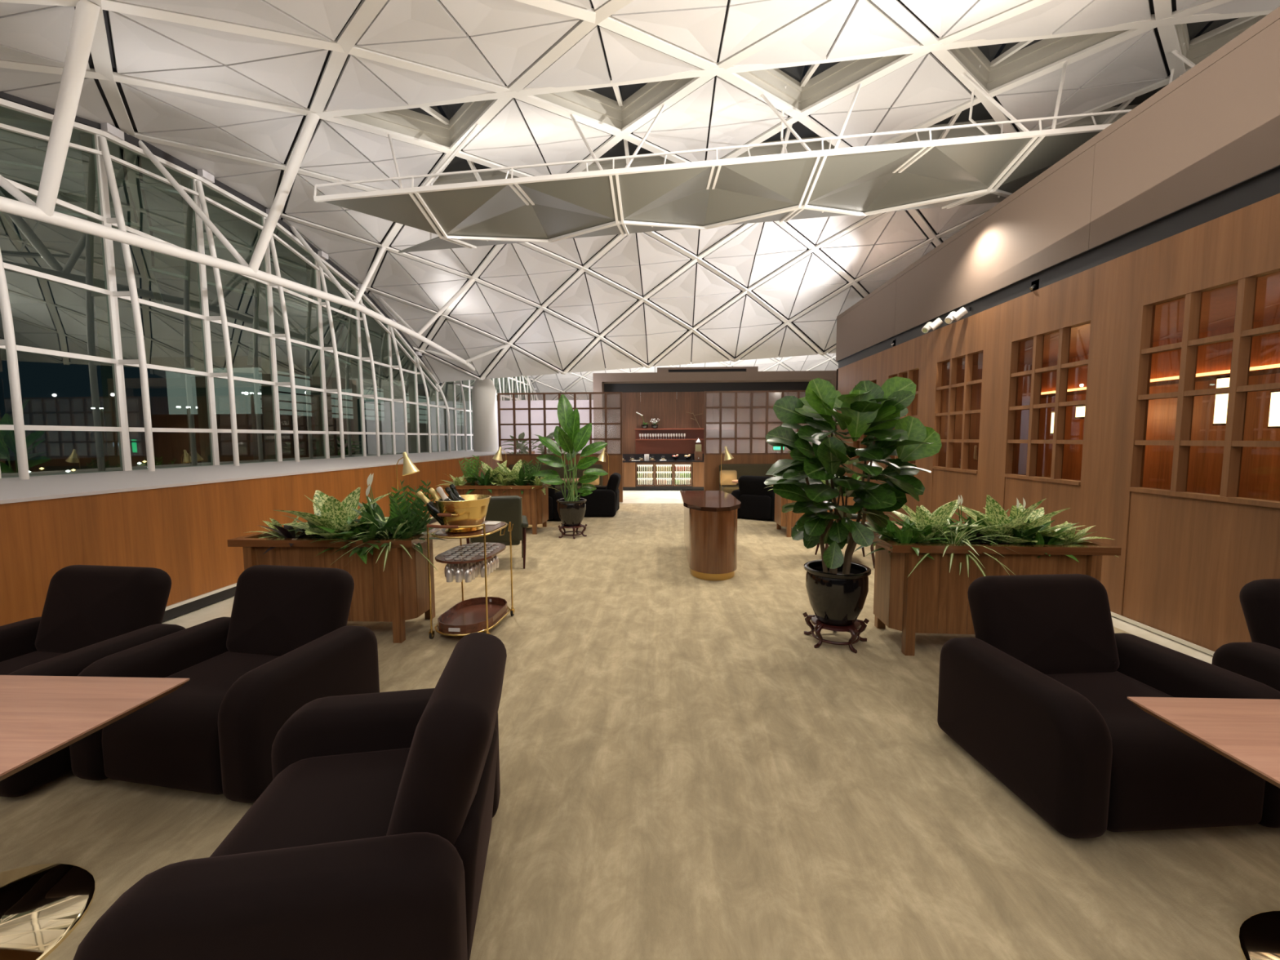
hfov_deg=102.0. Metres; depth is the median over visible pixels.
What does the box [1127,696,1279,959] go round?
side table
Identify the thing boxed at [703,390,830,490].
lattice screen
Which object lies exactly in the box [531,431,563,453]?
shrub
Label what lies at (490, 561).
bowl
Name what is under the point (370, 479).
peace lily
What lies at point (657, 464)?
wine fridge
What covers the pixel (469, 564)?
glass
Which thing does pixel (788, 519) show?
planter box
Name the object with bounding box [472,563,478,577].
bowl
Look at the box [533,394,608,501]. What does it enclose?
plant
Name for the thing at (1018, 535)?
peace lily
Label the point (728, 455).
floor lamp
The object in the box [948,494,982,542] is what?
peace lily
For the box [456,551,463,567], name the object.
glass
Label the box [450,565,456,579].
bowl
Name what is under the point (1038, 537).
leafy plant
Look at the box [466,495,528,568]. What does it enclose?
chair
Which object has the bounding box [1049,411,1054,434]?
lantern
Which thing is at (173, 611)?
baseboard
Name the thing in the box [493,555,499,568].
bowl
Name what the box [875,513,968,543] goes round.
leafy plant
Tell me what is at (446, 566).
bowl
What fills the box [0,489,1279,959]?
floor
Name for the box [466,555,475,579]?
glass
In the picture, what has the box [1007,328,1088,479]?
window
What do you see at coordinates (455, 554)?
glass
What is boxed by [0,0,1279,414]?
ceiling
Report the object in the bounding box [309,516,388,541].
leafy plant
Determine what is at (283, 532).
plant
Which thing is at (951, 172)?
reflector
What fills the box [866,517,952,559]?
leafy plant
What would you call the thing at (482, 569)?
bowl
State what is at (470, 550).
glass
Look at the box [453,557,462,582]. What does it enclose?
glass
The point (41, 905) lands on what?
side table
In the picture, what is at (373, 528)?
leafy plant
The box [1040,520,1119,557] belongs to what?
aglaonema
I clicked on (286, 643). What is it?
armchair
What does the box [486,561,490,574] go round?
bowl
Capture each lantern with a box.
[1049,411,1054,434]
[1075,404,1085,418]
[1213,290,1237,425]
[1267,390,1279,428]
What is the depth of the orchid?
16.23 m
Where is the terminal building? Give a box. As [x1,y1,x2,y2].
[145,355,473,467]
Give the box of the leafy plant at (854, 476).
[851,473,861,480]
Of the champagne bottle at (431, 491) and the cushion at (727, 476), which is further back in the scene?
the cushion at (727, 476)
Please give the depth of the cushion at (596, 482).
12.19 m
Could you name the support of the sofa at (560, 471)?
on the floor
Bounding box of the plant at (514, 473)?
[495,459,533,485]
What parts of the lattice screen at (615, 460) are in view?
panel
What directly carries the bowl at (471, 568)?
on the glass at (471, 568)
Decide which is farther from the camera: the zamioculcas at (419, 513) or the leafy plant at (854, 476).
the leafy plant at (854, 476)
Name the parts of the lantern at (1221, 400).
lamp shade, cord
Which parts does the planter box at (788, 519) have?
panel, leg, panel, leg, panel, panel, panel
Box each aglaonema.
[244,515,315,537]
[435,474,475,486]
[488,472,518,488]
[524,475,559,494]
[911,526,949,543]
[1030,518,1086,544]
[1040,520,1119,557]
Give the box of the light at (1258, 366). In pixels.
[1040,364,1279,394]
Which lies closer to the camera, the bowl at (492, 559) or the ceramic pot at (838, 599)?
the ceramic pot at (838, 599)
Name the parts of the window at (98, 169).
rail, rail, rail, rail, rail, rail, rail, rail, rail, rail, rail, rail, rail, rail, rail, rail, rail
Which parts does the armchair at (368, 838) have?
arm, seat, arm, backrest, panel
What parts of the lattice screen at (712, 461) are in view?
panel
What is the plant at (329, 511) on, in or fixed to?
in the planter box at (399, 593)
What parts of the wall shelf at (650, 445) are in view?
panel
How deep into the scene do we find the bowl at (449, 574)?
4.08 m
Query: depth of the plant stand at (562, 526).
8.37 m
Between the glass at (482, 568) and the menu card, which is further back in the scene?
the menu card
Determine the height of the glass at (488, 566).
0.188 m
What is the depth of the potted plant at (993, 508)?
3.90 m
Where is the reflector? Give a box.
[313,43,1195,253]
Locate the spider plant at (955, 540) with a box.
[902,515,1022,577]
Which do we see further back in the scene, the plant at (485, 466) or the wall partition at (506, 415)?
the wall partition at (506, 415)
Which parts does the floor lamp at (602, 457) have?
lamp shade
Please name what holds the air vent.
attached to the wall at (667, 397)
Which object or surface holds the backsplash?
attached to the wall at (667, 397)
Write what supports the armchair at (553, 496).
on the floor
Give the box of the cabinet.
[622,453,703,489]
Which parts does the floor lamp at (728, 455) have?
lamp shade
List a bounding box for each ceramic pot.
[556,497,586,526]
[804,560,871,626]
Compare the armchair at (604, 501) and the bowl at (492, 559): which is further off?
the armchair at (604, 501)
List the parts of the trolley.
post, handle, post, rail, rail, post, post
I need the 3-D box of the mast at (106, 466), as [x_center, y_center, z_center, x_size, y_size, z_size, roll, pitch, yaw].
[-49.835,-1.368,48.371,0.476,10.660,1.272,2,5,30]
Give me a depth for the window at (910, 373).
8.51 m
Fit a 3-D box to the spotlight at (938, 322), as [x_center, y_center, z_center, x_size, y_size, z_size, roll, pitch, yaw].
[4.308,-2.239,7.410,0.302,0.172,0.114,2,5,22]
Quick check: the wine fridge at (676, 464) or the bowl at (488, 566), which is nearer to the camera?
the bowl at (488, 566)
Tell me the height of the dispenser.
0.700 m
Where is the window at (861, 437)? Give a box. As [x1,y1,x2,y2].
[857,381,873,448]
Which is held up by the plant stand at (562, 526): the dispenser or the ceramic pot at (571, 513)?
the ceramic pot at (571, 513)
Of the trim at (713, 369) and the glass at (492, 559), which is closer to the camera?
the glass at (492, 559)
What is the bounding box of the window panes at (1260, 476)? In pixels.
[857,271,1279,501]
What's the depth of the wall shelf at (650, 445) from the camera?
16.42 m
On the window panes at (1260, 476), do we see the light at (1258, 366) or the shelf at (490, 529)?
the light at (1258, 366)
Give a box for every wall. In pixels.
[0,450,534,626]
[592,370,836,484]
[835,193,1279,651]
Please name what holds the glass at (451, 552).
hanging from the trolley
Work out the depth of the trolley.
4.28 m
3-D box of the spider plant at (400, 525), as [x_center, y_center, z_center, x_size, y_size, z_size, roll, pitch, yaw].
[-2.033,0.472,4.183,0.843,0.476,0.856,-3,6,-34]
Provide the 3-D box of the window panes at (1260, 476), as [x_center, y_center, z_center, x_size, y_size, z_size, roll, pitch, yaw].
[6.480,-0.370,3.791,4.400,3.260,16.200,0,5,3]
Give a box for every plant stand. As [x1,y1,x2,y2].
[558,522,586,538]
[802,612,869,653]
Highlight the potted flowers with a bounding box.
[650,418,659,428]
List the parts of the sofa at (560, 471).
backrest, seat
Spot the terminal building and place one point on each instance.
(171, 449)
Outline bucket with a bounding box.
[434,494,491,533]
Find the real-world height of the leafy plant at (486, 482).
0.480 m
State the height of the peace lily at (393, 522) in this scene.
0.519 m
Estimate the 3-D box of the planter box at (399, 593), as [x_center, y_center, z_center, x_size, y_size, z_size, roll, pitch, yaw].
[-2.490,0.853,4.381,1.480,0.820,0.620,0,5,3]
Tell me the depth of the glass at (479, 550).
4.37 m
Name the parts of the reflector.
panel, panel, panel, panel, panel, panel, panel, panel, panel, panel, panel, panel, panel, panel, edge rail, panel, panel, panel, panel, panel, panel, panel, panel, panel, panel, panel, panel, panel, panel, panel, panel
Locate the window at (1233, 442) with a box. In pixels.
[1134,277,1279,497]
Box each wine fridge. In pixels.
[635,462,654,486]
[654,462,672,486]
[673,462,692,486]
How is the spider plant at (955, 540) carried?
in the planter box at (932, 599)
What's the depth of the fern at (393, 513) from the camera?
4.40 m
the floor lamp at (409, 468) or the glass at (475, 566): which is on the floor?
the floor lamp at (409, 468)
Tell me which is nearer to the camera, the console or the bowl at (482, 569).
the bowl at (482, 569)
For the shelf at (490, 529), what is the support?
attached to the trolley
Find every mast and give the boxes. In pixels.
[91,407,109,471]
[176,406,197,466]
[241,391,261,462]
[261,383,267,461]
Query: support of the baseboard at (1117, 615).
attached to the wall at (1185, 561)
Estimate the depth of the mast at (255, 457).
41.71 m
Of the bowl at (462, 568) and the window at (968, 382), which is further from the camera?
the window at (968, 382)
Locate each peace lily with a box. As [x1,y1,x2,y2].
[337,484,408,555]
[352,473,424,537]
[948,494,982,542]
[984,497,1065,554]
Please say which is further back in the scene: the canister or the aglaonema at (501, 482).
the canister
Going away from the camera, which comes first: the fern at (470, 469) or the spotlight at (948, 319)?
the spotlight at (948, 319)
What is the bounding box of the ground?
[0,455,147,476]
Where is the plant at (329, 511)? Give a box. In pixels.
[274,487,391,537]
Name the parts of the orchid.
pot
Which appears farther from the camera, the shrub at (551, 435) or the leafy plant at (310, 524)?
the shrub at (551, 435)
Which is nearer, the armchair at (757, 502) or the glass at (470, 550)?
the glass at (470, 550)
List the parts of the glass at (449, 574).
stem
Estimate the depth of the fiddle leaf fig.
3.80 m
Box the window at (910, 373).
[894,370,918,462]
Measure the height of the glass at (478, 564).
0.188 m
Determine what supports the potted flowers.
on the wall shelf at (650, 445)
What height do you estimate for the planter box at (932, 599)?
0.820 m
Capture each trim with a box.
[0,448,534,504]
[657,366,758,372]
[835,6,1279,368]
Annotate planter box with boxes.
[226,526,440,643]
[443,481,551,534]
[769,484,867,537]
[871,529,1121,655]
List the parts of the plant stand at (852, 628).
leg, leg, leg, leg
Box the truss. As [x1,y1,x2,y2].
[0,0,510,371]
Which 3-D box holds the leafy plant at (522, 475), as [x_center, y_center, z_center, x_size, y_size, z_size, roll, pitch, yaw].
[-2.061,-0.006,8.917,0.763,0.464,0.710,4,6,42]
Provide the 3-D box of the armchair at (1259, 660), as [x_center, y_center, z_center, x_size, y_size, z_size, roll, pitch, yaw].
[3.492,0.957,2.339,1.052,0.850,0.903,0,5,0]
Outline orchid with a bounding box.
[635,412,648,428]
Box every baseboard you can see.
[162,516,436,622]
[1111,611,1214,655]
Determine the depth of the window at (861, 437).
10.55 m
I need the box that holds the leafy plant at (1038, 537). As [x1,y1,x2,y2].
[1009,522,1079,562]
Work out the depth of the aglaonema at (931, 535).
3.88 m
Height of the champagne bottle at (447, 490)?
0.299 m
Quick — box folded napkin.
[435,529,445,533]
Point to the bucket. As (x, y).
(472, 511)
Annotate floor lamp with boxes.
[395,452,419,499]
[492,446,506,466]
[597,448,608,479]
[720,446,733,490]
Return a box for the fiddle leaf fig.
[764,376,942,574]
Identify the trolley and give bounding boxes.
[426,520,515,639]
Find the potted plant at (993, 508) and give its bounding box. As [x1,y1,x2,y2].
[946,494,1073,544]
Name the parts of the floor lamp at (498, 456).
lamp shade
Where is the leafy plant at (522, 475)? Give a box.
[502,466,546,494]
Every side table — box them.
[0,675,190,959]
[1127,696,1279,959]
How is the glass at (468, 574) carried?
hanging from the trolley
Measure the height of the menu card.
0.004 m
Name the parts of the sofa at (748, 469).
seat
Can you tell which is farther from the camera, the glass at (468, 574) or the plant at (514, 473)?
the plant at (514, 473)
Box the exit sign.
[772,445,784,453]
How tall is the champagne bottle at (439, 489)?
0.308 m
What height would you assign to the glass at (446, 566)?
0.188 m
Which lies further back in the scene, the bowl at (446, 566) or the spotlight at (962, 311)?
the spotlight at (962, 311)
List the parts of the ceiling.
roof panel, roof panel, roof panel, roof panel, roof panel, roof panel, roof panel, roof panel, roof panel, roof panel, roof panel, roof panel, roof panel, roof panel, roof panel, roof panel, roof panel, roof panel, roof panel, roof panel, roof panel, roof panel, roof panel, roof panel, roof panel, roof panel, roof panel, roof panel, roof panel, roof panel, roof panel, roof panel, roof panel, roof panel, roof panel, roof panel, roof panel, roof panel, roof panel, roof panel, roof panel, roof panel, roof panel, roof panel, roof panel, skylight pane, roof panel, roof panel, roof panel, skylight pane, roof panel, roof panel, roof panel, roof panel, roof panel, roof panel, roof panel, roof panel, roof panel, roof panel, roof panel, roof panel, roof panel, roof panel, roof panel, roof panel, roof panel, roof panel, roof panel, roof panel, roof panel, roof panel, roof panel, roof panel, roof panel, roof panel, roof panel, roof panel, roof panel, roof panel, roof panel, roof panel, roof panel, roof panel, roof panel, skylight pane, roof panel, roof panel, skylight pane, roof panel, roof panel, roof panel, roof panel, roof panel, roof panel, roof panel, roof panel, roof panel, roof panel, roof panel, roof panel, roof panel, roof panel, roof panel, roof panel, roof panel, roof panel, roof panel, roof panel, roof panel, roof panel, roof panel, roof panel, roof panel, roof panel, roof panel, roof panel, roof panel, roof panel, roof panel, roof panel, roof panel, skylight pane, roof panel, roof panel, roof panel, skylight pane, roof panel, roof panel, roof panel, roof panel, roof panel, roof panel, roof panel, roof panel, roof panel, roof panel, roof panel, roof panel, roof panel, roof panel, roof panel, roof panel, roof panel, roof panel, roof panel, roof panel, roof panel, roof panel, skylight pane, roof panel, roof panel, skylight pane, roof panel, roof panel, roof panel, roof panel, roof panel, roof panel, skylight pane, roof panel, roof panel, skylight pane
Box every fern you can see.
[389,485,425,531]
[457,454,482,485]
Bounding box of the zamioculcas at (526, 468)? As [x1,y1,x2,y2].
[521,457,542,484]
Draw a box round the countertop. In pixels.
[622,459,703,462]
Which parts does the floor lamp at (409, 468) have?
lamp shade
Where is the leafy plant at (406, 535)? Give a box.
[364,513,445,553]
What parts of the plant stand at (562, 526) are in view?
leg, leg, leg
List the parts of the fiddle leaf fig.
stem, stem, stem, stem, stem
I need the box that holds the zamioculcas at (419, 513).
[388,480,436,533]
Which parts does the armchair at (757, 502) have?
arm, panel, backrest, arm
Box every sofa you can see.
[508,464,603,497]
[719,463,786,493]
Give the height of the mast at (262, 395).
12.060 m
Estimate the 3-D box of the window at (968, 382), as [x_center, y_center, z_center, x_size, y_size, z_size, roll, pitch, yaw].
[4.373,-0.917,7.097,0.081,1.520,1.100,0,5,3]
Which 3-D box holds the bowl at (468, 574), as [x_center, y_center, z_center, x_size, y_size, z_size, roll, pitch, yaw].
[-1.358,0.749,4.090,0.056,0.110,0.056,0,5,3]
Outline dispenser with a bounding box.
[693,437,702,460]
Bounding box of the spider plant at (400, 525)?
[330,511,438,571]
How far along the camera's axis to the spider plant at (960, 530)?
3.88 m
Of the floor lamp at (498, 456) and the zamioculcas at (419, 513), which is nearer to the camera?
the zamioculcas at (419, 513)
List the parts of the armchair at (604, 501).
arm, arm, backrest, panel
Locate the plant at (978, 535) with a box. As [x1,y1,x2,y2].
[966,532,1009,557]
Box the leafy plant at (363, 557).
[311,515,395,564]
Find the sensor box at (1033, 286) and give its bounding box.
[1029,280,1039,291]
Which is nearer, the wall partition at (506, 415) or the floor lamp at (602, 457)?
the floor lamp at (602, 457)
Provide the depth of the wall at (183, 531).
4.64 m
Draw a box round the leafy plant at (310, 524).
[269,514,324,538]
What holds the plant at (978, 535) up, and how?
in the planter box at (932, 599)
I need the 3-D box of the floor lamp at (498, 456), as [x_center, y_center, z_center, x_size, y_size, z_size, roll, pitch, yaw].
[-2.663,0.077,10.071,0.384,1.453,0.240,0,5,3]
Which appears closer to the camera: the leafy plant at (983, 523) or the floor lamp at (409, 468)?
the leafy plant at (983, 523)
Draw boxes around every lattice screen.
[497,391,622,502]
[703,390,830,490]
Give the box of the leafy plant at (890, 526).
[853,513,946,556]
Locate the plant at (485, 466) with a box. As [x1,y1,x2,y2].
[463,460,510,485]
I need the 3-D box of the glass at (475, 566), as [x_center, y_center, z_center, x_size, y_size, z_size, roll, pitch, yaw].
[-1.351,0.698,4.236,0.062,0.188,0.062,0,5,3]
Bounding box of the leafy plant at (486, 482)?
[466,468,499,494]
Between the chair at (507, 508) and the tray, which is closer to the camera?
the tray
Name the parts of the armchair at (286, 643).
arm, seat, backrest, arm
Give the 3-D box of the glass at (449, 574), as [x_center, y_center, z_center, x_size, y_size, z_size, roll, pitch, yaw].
[-1.508,0.711,4.094,0.062,0.188,0.062,0,5,3]
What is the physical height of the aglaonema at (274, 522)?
0.264 m
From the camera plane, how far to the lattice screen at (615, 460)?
12.93 m
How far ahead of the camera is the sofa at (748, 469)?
12.50 m
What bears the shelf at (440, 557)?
attached to the trolley
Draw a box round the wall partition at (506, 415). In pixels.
[496,400,594,453]
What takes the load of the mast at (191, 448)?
on the ground
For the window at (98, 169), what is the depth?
7.06 m
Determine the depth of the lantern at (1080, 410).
7.98 m
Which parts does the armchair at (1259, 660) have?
arm, backrest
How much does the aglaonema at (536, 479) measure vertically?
0.358 m
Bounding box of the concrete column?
[471,378,497,452]
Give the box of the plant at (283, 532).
[256,524,324,554]
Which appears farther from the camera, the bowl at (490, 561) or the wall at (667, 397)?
the wall at (667, 397)
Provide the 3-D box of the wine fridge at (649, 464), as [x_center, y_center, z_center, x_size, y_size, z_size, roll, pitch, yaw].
[0.169,-0.174,16.153,0.555,0.705,0.430,0,5,3]
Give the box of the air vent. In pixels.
[668,368,746,372]
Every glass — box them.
[443,553,451,577]
[444,557,453,582]
[447,551,455,567]
[448,555,457,579]
[452,553,460,569]
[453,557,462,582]
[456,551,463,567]
[457,555,466,579]
[461,553,469,569]
[463,557,471,582]
[465,551,472,567]
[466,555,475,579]
[468,549,475,564]
[470,553,478,577]
[474,551,481,574]
[477,549,484,564]
[480,553,487,577]
[482,551,490,574]
[485,549,493,572]
[488,547,496,570]
[491,546,499,568]
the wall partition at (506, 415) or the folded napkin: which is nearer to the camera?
the folded napkin
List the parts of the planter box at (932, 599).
leg, panel, panel, leg, panel, panel, panel, panel, panel, panel, leg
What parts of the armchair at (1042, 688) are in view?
arm, backrest, seat, arm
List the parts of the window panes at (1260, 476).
wood panel, wood panel, cornice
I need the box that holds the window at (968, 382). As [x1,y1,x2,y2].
[935,354,982,469]
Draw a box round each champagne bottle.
[416,490,444,524]
[428,487,443,501]
[436,486,453,501]
[444,486,462,501]
[449,484,465,501]
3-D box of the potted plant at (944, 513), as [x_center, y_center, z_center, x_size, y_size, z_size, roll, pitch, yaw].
[2.362,0.326,4.137,0.794,0.388,0.704,0,5,3]
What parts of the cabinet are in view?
cabinet door, cabinet door, rail, cabinet door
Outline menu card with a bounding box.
[484,521,501,524]
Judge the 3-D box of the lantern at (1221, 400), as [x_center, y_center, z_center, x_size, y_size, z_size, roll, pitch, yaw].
[6.569,-1.356,5.746,0.208,1.490,0.180,-2,5,-20]
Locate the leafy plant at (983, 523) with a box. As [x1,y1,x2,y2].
[950,509,1025,544]
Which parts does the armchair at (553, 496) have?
backrest, panel, arm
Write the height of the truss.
2.425 m
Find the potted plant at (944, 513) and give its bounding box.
[891,498,985,541]
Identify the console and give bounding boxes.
[680,490,741,581]
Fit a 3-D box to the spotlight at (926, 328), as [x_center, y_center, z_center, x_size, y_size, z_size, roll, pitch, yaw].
[4.321,-2.263,7.696,0.301,0.172,0.118,-2,5,-18]
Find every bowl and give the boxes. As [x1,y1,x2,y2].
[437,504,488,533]
[444,563,450,577]
[445,568,453,582]
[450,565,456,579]
[454,568,462,582]
[459,565,466,579]
[464,568,471,582]
[469,565,475,579]
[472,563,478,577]
[475,561,481,574]
[480,563,487,577]
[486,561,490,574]
[488,559,493,572]
[490,557,496,570]
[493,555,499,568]
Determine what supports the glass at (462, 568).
hanging from the trolley
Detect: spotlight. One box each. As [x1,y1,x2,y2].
[921,321,932,333]
[928,317,945,329]
[944,311,955,324]
[951,306,970,320]
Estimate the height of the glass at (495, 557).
0.188 m
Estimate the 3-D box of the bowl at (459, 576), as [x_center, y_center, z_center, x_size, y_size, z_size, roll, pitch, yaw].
[-1.433,0.749,4.093,0.056,0.110,0.056,0,5,3]
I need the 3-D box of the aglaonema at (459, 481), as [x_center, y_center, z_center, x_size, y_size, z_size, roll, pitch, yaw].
[-3.146,0.032,8.988,0.630,0.329,0.706,0,5,7]
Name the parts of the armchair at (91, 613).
arm, seat, backrest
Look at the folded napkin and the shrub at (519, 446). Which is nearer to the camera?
the folded napkin
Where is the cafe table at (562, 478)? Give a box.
[561,478,578,482]
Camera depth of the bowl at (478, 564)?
4.30 m
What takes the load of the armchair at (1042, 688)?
on the floor
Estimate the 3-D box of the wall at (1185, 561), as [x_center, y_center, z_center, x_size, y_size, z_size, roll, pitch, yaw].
[6.678,-0.329,3.862,5.012,3.165,16.346,0,5,3]
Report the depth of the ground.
160.51 m
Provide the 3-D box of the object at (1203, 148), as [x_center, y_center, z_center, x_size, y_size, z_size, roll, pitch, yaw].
[7.162,-2.503,3.667,6.020,1.195,16.360,0,5,3]
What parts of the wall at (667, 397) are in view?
wood panel, wood panel, wood panel, wood panel, wood panel, wood panel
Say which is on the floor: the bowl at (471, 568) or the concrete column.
the concrete column
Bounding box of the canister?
[644,453,648,460]
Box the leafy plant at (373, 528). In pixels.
[329,520,408,557]
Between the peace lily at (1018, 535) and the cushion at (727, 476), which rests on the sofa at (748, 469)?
the cushion at (727, 476)
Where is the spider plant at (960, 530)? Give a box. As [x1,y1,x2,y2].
[915,512,1023,575]
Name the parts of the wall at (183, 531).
wood panel, wood panel, wood panel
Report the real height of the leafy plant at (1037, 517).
0.336 m
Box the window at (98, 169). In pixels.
[0,90,538,479]
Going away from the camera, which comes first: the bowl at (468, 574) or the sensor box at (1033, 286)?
the bowl at (468, 574)
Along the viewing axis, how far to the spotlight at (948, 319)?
7.02 m
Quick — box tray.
[437,603,507,634]
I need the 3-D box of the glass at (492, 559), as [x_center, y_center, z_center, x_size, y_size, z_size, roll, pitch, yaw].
[-1.266,0.680,4.457,0.062,0.188,0.062,0,5,3]
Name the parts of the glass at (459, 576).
stem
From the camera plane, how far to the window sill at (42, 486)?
5.49 m
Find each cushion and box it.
[582,470,599,485]
[719,470,737,485]
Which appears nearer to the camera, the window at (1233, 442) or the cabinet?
the window at (1233, 442)
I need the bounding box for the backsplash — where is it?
[622,453,703,460]
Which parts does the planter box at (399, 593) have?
leg, panel, panel, panel, panel, panel, panel, leg, panel, panel, leg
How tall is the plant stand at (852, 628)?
0.189 m
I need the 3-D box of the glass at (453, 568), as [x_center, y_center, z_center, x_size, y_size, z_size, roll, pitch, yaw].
[-1.504,0.705,4.168,0.062,0.188,0.062,0,5,3]
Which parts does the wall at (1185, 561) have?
panel, wood panel, wood panel, wood panel, wood panel, wood panel, wood panel, wood panel, wood panel, window sill, wood panel, wood panel, wood panel, window sill, wood panel, wood panel, wood panel, window sill, wood panel, wood panel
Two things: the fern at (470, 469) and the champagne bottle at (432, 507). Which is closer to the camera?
the champagne bottle at (432, 507)
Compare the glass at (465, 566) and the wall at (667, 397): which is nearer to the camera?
the glass at (465, 566)
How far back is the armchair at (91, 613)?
2.90 m
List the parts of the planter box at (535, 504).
panel, panel, panel, panel, panel, panel, leg, panel, panel, leg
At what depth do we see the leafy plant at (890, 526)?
4.04 m
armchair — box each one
[0,564,185,797]
[69,564,379,803]
[73,631,506,959]
[538,476,568,520]
[577,472,621,516]
[731,475,774,520]
[937,573,1279,838]
[1211,578,1279,691]
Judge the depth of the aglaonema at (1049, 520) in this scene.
3.98 m
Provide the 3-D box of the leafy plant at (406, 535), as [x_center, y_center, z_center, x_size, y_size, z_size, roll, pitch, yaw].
[-1.923,0.445,4.250,0.612,0.326,0.648,-3,5,-26]
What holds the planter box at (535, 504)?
on the floor
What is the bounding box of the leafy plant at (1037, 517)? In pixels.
[983,502,1075,539]
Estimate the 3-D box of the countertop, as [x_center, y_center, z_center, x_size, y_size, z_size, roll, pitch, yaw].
[1.167,-0.589,16.164,4.350,0.040,0.650,0,5,3]
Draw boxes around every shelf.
[434,520,505,536]
[435,542,506,564]
[635,427,741,453]
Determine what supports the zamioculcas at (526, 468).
in the planter box at (535, 504)
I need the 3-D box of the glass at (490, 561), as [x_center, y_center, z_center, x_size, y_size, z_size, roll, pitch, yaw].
[-1.269,0.686,4.382,0.062,0.188,0.062,0,5,3]
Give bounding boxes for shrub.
[502,431,537,453]
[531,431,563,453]
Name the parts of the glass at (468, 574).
stem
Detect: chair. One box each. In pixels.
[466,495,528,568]
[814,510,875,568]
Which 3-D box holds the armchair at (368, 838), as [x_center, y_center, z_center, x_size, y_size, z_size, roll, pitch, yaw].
[-0.915,1.031,1.700,0.903,0.850,1.052,-1,5,-9]
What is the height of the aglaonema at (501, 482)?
0.399 m
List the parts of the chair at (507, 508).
backrest, seat, leg, leg, armrest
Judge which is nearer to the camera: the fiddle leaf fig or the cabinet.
the fiddle leaf fig
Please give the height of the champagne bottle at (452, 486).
0.311 m
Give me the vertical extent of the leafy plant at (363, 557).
0.332 m
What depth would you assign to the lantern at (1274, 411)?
6.10 m

